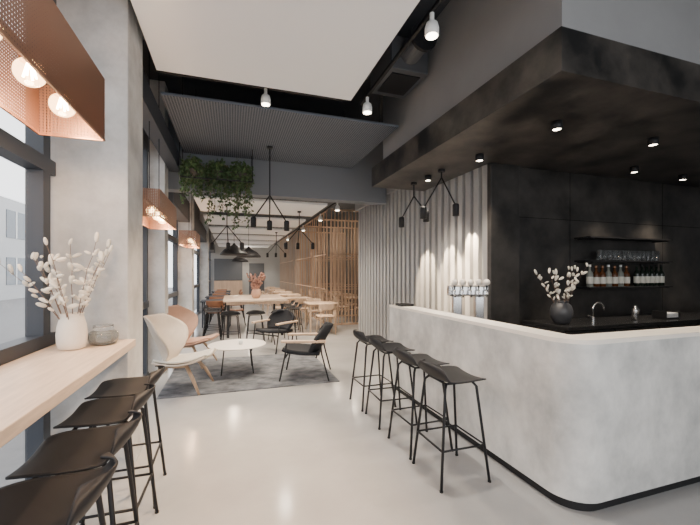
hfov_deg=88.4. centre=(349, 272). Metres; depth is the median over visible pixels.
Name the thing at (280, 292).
dining chair
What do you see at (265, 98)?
track spotlight
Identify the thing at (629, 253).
drinking glass
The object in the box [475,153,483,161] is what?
recessed light
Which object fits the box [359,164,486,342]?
wall
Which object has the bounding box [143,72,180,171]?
trim
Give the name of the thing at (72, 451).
bar stool
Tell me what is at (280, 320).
lounge chair
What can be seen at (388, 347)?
bar stool
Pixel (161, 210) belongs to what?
pendant lamp
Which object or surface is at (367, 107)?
track spotlight
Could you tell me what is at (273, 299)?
table
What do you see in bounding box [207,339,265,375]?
coffee table
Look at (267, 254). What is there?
pendant lamp
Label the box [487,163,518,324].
pier
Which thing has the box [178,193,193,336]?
column
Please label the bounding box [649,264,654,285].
bottle
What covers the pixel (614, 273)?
bottle
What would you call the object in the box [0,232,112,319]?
branches
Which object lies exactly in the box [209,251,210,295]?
window
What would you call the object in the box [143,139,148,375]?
window
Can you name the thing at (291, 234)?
slatted screen
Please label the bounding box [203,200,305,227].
ceiling panel
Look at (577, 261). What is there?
wall shelf
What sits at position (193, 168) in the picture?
trailing plant
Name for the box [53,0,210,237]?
wall
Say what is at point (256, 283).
branches
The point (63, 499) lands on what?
bar stool
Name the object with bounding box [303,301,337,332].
dining table
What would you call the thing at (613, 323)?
countertop
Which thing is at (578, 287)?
wall shelf
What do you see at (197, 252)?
window
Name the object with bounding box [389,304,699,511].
bar counter
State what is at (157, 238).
column
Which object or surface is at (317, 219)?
slatted screen
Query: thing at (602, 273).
bottle
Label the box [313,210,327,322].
slatted screen
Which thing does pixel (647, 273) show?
bottle
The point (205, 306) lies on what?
bar stool
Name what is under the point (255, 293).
vase
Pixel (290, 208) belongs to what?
ceiling panel
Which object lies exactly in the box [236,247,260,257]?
dome pendant lamp
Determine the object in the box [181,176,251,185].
tray
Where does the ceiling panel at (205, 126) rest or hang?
hanging from the ceiling at (204, 88)
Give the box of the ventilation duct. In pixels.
[371,21,436,98]
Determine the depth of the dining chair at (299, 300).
10.91 m
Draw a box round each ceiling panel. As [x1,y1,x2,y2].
[131,0,419,100]
[160,77,397,168]
[194,195,326,216]
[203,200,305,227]
[209,199,291,234]
[213,212,282,240]
[216,214,275,244]
[218,226,270,247]
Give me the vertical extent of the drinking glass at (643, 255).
0.140 m
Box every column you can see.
[51,0,142,477]
[148,79,167,373]
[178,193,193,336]
[200,211,208,312]
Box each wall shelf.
[574,236,672,242]
[574,260,672,263]
[576,286,672,288]
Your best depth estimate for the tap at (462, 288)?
4.15 m
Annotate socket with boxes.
[18,54,27,63]
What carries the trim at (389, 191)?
attached to the wall at (415, 263)
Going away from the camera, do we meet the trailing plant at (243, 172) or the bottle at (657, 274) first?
the bottle at (657, 274)
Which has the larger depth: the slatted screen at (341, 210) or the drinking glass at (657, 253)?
the slatted screen at (341, 210)
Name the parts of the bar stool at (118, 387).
leg, leg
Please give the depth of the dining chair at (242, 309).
10.66 m
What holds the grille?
attached to the ventilation duct
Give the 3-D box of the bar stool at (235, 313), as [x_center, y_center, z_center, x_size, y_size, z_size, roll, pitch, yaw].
[-2.627,1.181,7.948,0.423,0.737,0.432,0,0,-12]
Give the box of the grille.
[378,72,419,95]
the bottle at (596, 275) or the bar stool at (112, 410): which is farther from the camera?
the bottle at (596, 275)
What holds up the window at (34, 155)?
in the wall at (145, 136)
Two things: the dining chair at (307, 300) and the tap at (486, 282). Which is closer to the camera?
the tap at (486, 282)
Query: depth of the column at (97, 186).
2.69 m
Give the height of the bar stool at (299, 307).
0.737 m
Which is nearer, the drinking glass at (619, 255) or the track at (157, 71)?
the track at (157, 71)
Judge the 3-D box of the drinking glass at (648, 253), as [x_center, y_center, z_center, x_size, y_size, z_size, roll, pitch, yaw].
[4.174,-0.235,5.052,0.074,0.140,0.073,0,0,-18]
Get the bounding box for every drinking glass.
[596,250,602,259]
[602,250,607,259]
[607,250,612,259]
[612,250,617,259]
[617,250,622,259]
[622,250,626,260]
[627,251,631,260]
[632,251,636,260]
[636,251,641,260]
[641,251,645,260]
[646,251,650,260]
[650,251,654,260]
[655,251,659,260]
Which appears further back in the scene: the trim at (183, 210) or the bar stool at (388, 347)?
the trim at (183, 210)
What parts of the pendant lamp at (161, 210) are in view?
panel, panel, panel, panel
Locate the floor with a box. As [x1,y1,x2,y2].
[76,297,699,524]
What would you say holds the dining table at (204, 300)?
on the floor
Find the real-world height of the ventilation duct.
0.652 m
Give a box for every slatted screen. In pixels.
[280,231,294,302]
[295,219,312,316]
[299,231,343,306]
[305,226,357,311]
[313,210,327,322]
[317,219,358,316]
[331,209,358,324]
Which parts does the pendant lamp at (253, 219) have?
arm, rod, arm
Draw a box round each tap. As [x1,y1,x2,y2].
[451,279,457,296]
[459,279,465,296]
[467,279,473,296]
[475,279,481,296]
[483,279,489,296]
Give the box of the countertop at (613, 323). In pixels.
[522,311,699,334]
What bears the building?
on the pavement
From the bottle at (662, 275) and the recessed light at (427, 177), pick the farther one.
the bottle at (662, 275)
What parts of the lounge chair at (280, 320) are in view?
armrest, seat, leg, backrest, armrest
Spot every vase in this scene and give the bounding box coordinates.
[55,312,87,350]
[251,289,260,297]
[550,300,572,323]
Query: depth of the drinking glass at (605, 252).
4.77 m
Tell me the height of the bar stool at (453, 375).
0.878 m
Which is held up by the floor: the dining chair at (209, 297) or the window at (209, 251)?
the dining chair at (209, 297)
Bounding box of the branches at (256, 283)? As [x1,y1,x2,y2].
[246,272,265,289]
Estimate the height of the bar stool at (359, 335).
0.878 m
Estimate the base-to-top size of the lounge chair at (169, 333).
0.989 m
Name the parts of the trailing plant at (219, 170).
pot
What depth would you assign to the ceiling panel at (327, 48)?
3.01 m
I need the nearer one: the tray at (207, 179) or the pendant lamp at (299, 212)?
the tray at (207, 179)
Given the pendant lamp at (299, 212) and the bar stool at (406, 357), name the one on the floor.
the bar stool at (406, 357)
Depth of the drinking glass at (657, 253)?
5.08 m
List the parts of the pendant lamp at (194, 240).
panel, panel, panel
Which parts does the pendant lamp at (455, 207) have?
arm, arm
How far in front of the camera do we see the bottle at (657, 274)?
5.08 m
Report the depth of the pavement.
9.24 m
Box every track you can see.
[155,68,345,101]
[274,203,335,244]
[360,0,443,104]
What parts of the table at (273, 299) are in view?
leg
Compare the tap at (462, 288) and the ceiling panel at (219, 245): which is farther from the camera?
the ceiling panel at (219, 245)
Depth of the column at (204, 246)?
14.12 m
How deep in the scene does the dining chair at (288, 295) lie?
12.51 m
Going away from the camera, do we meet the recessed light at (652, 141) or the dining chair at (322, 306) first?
the recessed light at (652, 141)
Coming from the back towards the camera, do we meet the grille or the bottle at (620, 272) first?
the bottle at (620, 272)
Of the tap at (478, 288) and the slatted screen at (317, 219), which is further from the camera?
the slatted screen at (317, 219)
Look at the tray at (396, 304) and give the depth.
4.64 m
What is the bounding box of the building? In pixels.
[0,196,24,300]
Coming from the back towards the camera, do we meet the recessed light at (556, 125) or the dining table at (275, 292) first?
the dining table at (275, 292)
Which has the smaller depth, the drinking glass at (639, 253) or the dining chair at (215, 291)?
the drinking glass at (639, 253)
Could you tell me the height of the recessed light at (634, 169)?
0.070 m
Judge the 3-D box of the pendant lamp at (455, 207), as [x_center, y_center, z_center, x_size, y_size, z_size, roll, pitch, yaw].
[1.146,-1.013,4.618,0.488,0.610,0.129,0,0,15]
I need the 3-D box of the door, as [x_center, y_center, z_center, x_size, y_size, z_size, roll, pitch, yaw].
[-5.767,0.475,22.248,0.900,2.150,0.105,0,0,-18]
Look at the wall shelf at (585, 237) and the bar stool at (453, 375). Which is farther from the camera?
the wall shelf at (585, 237)
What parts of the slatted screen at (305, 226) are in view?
rail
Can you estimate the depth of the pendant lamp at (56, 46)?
1.69 m
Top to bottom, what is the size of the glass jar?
0.135 m
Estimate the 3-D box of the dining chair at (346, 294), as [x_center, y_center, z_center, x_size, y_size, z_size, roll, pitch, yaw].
[0.086,1.154,12.580,0.451,0.795,0.497,0,0,-18]
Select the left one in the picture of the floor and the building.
the building
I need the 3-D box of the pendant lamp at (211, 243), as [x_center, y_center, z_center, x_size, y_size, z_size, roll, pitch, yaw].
[-2.585,-0.968,7.714,0.716,0.960,0.377,0,0,1]
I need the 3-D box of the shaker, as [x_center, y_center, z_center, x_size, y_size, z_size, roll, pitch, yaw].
[3.513,0.489,4.435,0.088,0.182,0.087,0,0,-18]
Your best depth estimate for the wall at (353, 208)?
17.20 m
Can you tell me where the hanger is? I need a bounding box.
[179,142,252,186]
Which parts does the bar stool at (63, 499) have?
leg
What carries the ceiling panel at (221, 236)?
hanging from the ceiling at (204, 88)
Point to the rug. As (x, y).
(237, 372)
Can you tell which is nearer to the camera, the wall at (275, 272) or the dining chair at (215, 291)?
the dining chair at (215, 291)
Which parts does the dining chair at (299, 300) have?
backrest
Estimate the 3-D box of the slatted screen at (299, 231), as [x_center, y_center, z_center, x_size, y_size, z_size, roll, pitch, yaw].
[-1.356,-0.175,16.656,2.240,3.450,0.050,0,0,-18]
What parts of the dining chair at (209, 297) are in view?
backrest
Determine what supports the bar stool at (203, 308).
on the floor
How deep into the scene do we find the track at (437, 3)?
3.23 m
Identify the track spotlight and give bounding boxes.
[261,88,270,106]
[362,96,371,114]
[425,12,438,39]
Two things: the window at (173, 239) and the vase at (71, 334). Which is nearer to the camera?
the vase at (71, 334)
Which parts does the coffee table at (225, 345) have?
leg, leg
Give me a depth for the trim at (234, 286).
21.45 m
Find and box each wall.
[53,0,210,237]
[211,224,315,296]
[317,207,358,306]
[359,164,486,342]
[383,0,699,158]
[519,167,699,325]
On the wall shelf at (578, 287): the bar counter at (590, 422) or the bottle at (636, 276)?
the bottle at (636, 276)
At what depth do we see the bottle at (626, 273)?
4.89 m
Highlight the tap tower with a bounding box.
[447,279,489,318]
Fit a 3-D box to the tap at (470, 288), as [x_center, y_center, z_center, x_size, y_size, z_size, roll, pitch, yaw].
[1.385,0.175,4.145,0.075,0.208,0.077,0,0,-18]
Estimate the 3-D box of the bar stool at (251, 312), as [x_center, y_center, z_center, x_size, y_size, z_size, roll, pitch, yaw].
[-2.126,1.181,8.091,0.423,0.737,0.432,0,0,-18]
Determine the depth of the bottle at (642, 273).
4.99 m
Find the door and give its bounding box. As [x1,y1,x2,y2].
[249,263,263,294]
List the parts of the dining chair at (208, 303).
backrest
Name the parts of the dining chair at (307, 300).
backrest, seat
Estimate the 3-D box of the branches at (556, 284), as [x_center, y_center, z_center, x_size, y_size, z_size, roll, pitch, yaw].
[2.395,0.204,4.116,0.520,0.634,0.449,0,0,28]
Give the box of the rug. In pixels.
[156,353,339,399]
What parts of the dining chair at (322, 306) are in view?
seat, backrest, leg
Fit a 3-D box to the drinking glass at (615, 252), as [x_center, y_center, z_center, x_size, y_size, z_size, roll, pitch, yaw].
[3.562,-0.235,4.851,0.074,0.140,0.073,0,0,-18]
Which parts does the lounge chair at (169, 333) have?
leg, leg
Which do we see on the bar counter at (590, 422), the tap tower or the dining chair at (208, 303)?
the tap tower
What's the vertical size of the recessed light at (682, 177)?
0.070 m
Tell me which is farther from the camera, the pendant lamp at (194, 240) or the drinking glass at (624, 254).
the pendant lamp at (194, 240)
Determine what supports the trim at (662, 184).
attached to the wall at (544, 244)
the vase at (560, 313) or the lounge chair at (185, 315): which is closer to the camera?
the vase at (560, 313)
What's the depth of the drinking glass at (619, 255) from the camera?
4.85 m
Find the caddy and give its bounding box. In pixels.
[652,310,679,319]
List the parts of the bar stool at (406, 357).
leg, leg, leg, leg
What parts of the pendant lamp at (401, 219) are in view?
arm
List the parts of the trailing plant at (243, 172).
pot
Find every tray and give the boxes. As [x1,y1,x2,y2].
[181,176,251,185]
[395,303,413,306]
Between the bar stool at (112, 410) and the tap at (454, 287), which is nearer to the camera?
the bar stool at (112, 410)
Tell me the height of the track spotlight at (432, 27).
0.180 m
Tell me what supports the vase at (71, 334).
on the bar counter at (32, 385)
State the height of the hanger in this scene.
0.526 m
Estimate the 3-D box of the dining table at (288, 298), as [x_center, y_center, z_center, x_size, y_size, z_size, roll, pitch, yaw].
[-1.681,1.175,11.709,0.800,0.750,0.800,0,0,-18]
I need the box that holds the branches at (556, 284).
[534,263,587,302]
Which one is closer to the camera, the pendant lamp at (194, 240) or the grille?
the grille
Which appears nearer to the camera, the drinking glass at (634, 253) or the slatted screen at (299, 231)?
the drinking glass at (634, 253)
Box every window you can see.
[0,1,55,479]
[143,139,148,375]
[168,221,177,304]
[194,244,199,314]
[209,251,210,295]
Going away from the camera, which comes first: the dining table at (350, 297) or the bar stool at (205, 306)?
the bar stool at (205, 306)
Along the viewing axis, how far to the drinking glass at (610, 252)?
4.79 m
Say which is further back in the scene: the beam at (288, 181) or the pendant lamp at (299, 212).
the pendant lamp at (299, 212)
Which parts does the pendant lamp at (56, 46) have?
panel, edge trim, edge trim, panel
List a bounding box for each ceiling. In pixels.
[143,0,450,227]
[372,26,699,190]
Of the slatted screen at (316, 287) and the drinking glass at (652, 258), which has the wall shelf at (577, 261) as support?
the drinking glass at (652, 258)
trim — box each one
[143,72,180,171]
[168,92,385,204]
[168,192,214,252]
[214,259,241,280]
[214,281,241,294]
[355,188,398,210]
[523,184,695,309]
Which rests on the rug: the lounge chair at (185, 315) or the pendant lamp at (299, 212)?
the lounge chair at (185, 315)
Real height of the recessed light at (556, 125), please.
0.070 m
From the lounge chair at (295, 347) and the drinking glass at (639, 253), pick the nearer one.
the drinking glass at (639, 253)
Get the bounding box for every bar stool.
[0,452,117,524]
[5,410,142,524]
[53,383,158,524]
[79,365,166,522]
[202,307,220,339]
[204,305,221,335]
[220,311,240,340]
[246,310,264,340]
[268,309,288,341]
[284,302,298,329]
[286,304,302,334]
[349,329,396,411]
[365,336,417,429]
[387,347,453,459]
[412,359,490,493]
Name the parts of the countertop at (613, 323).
cabinet door, cabinet door, cabinet door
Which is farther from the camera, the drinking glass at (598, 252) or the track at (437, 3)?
the drinking glass at (598, 252)
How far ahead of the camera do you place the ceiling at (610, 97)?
3.19 m
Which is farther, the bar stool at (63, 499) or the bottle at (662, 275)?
the bottle at (662, 275)
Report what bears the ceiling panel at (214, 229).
hanging from the ceiling at (204, 88)
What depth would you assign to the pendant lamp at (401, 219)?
5.24 m
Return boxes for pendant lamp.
[0,0,105,140]
[143,51,176,229]
[179,194,199,247]
[210,204,243,249]
[220,243,247,255]
[231,257,247,261]
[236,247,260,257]
[251,146,288,230]
[266,232,285,256]
[284,211,313,248]
[399,182,428,227]
[420,169,458,218]
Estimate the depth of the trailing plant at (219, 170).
5.66 m
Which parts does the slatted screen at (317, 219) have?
rail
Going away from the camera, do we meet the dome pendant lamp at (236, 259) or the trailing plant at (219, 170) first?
the trailing plant at (219, 170)
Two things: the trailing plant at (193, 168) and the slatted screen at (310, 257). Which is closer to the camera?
the trailing plant at (193, 168)
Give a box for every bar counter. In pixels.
[0,339,135,447]
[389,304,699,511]
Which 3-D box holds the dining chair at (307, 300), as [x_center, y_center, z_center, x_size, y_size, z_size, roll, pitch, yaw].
[-1.004,1.154,10.381,0.451,0.795,0.497,0,0,-18]
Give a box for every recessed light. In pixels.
[425,175,430,181]
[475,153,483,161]
[551,120,562,131]
[630,166,638,173]
[647,136,658,146]
[678,174,686,180]
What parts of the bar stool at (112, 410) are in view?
leg, leg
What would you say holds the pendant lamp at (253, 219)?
hanging from the ceiling panel at (205, 126)
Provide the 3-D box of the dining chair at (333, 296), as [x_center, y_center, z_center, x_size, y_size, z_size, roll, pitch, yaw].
[-0.315,1.154,11.788,0.497,0.795,0.451,0,0,-18]
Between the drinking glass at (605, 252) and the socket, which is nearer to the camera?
the socket
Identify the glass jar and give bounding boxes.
[88,324,118,344]
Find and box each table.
[200,299,222,327]
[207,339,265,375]
[223,294,286,337]
[272,291,292,306]
[284,297,312,306]
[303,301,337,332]
[344,296,358,320]
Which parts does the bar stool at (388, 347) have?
leg, leg, leg, leg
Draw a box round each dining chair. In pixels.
[206,301,222,329]
[209,297,223,323]
[212,294,225,316]
[215,291,225,310]
[230,305,245,325]
[280,292,291,301]
[288,295,301,316]
[294,298,309,323]
[306,299,324,323]
[315,303,335,334]
[333,296,349,320]
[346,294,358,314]
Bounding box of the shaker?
[631,305,639,319]
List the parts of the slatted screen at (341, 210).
rail, rail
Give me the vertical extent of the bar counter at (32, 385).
0.120 m
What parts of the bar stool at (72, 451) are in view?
leg, leg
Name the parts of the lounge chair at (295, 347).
leg, seat, armrest, armrest, backrest, leg, leg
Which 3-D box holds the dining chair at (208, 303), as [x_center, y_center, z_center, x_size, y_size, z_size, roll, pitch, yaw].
[-3.752,1.154,10.002,0.451,0.795,0.497,0,0,-18]
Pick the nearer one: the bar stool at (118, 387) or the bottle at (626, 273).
the bar stool at (118, 387)
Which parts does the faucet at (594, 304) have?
spout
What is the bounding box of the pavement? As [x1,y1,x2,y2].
[0,287,196,487]
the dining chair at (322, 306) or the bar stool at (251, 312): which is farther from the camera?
the dining chair at (322, 306)
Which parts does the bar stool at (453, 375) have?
leg, seat frame, leg, leg, leg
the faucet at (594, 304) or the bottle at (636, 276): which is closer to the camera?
the faucet at (594, 304)
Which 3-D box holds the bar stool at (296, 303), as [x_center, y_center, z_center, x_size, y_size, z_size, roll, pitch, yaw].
[-1.637,1.181,9.934,0.432,0.737,0.423,0,0,-18]
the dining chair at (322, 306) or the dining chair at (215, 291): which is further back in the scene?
the dining chair at (215, 291)
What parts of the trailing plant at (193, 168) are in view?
pot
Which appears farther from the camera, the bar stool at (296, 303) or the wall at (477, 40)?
the bar stool at (296, 303)
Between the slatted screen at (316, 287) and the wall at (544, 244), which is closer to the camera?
the wall at (544, 244)
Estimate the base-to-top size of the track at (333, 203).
1.400 m
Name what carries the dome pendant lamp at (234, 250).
hanging from the ceiling panel at (290, 208)
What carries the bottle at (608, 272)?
on the wall shelf at (578, 287)
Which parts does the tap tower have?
leg, leg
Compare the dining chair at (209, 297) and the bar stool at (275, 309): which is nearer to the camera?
the bar stool at (275, 309)
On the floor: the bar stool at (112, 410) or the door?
the bar stool at (112, 410)
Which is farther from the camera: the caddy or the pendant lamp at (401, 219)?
the pendant lamp at (401, 219)
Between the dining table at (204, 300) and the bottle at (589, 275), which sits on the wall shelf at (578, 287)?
the bottle at (589, 275)
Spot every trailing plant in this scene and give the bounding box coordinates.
[178,154,205,203]
[201,158,232,223]
[227,159,254,229]
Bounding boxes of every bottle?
[586,265,593,286]
[593,265,599,286]
[599,265,605,286]
[605,265,611,286]
[612,266,617,285]
[617,265,623,285]
[624,266,629,285]
[633,264,640,285]
[639,264,645,285]
[644,264,649,285]
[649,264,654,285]
[654,265,659,285]
[659,265,664,285]
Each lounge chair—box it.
[143,313,216,394]
[167,305,218,368]
[251,309,297,353]
[279,322,333,381]
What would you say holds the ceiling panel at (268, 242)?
hanging from the ceiling at (204, 88)
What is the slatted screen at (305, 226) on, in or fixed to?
on the floor
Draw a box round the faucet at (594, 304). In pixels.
[587,302,604,321]
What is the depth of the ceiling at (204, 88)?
6.02 m

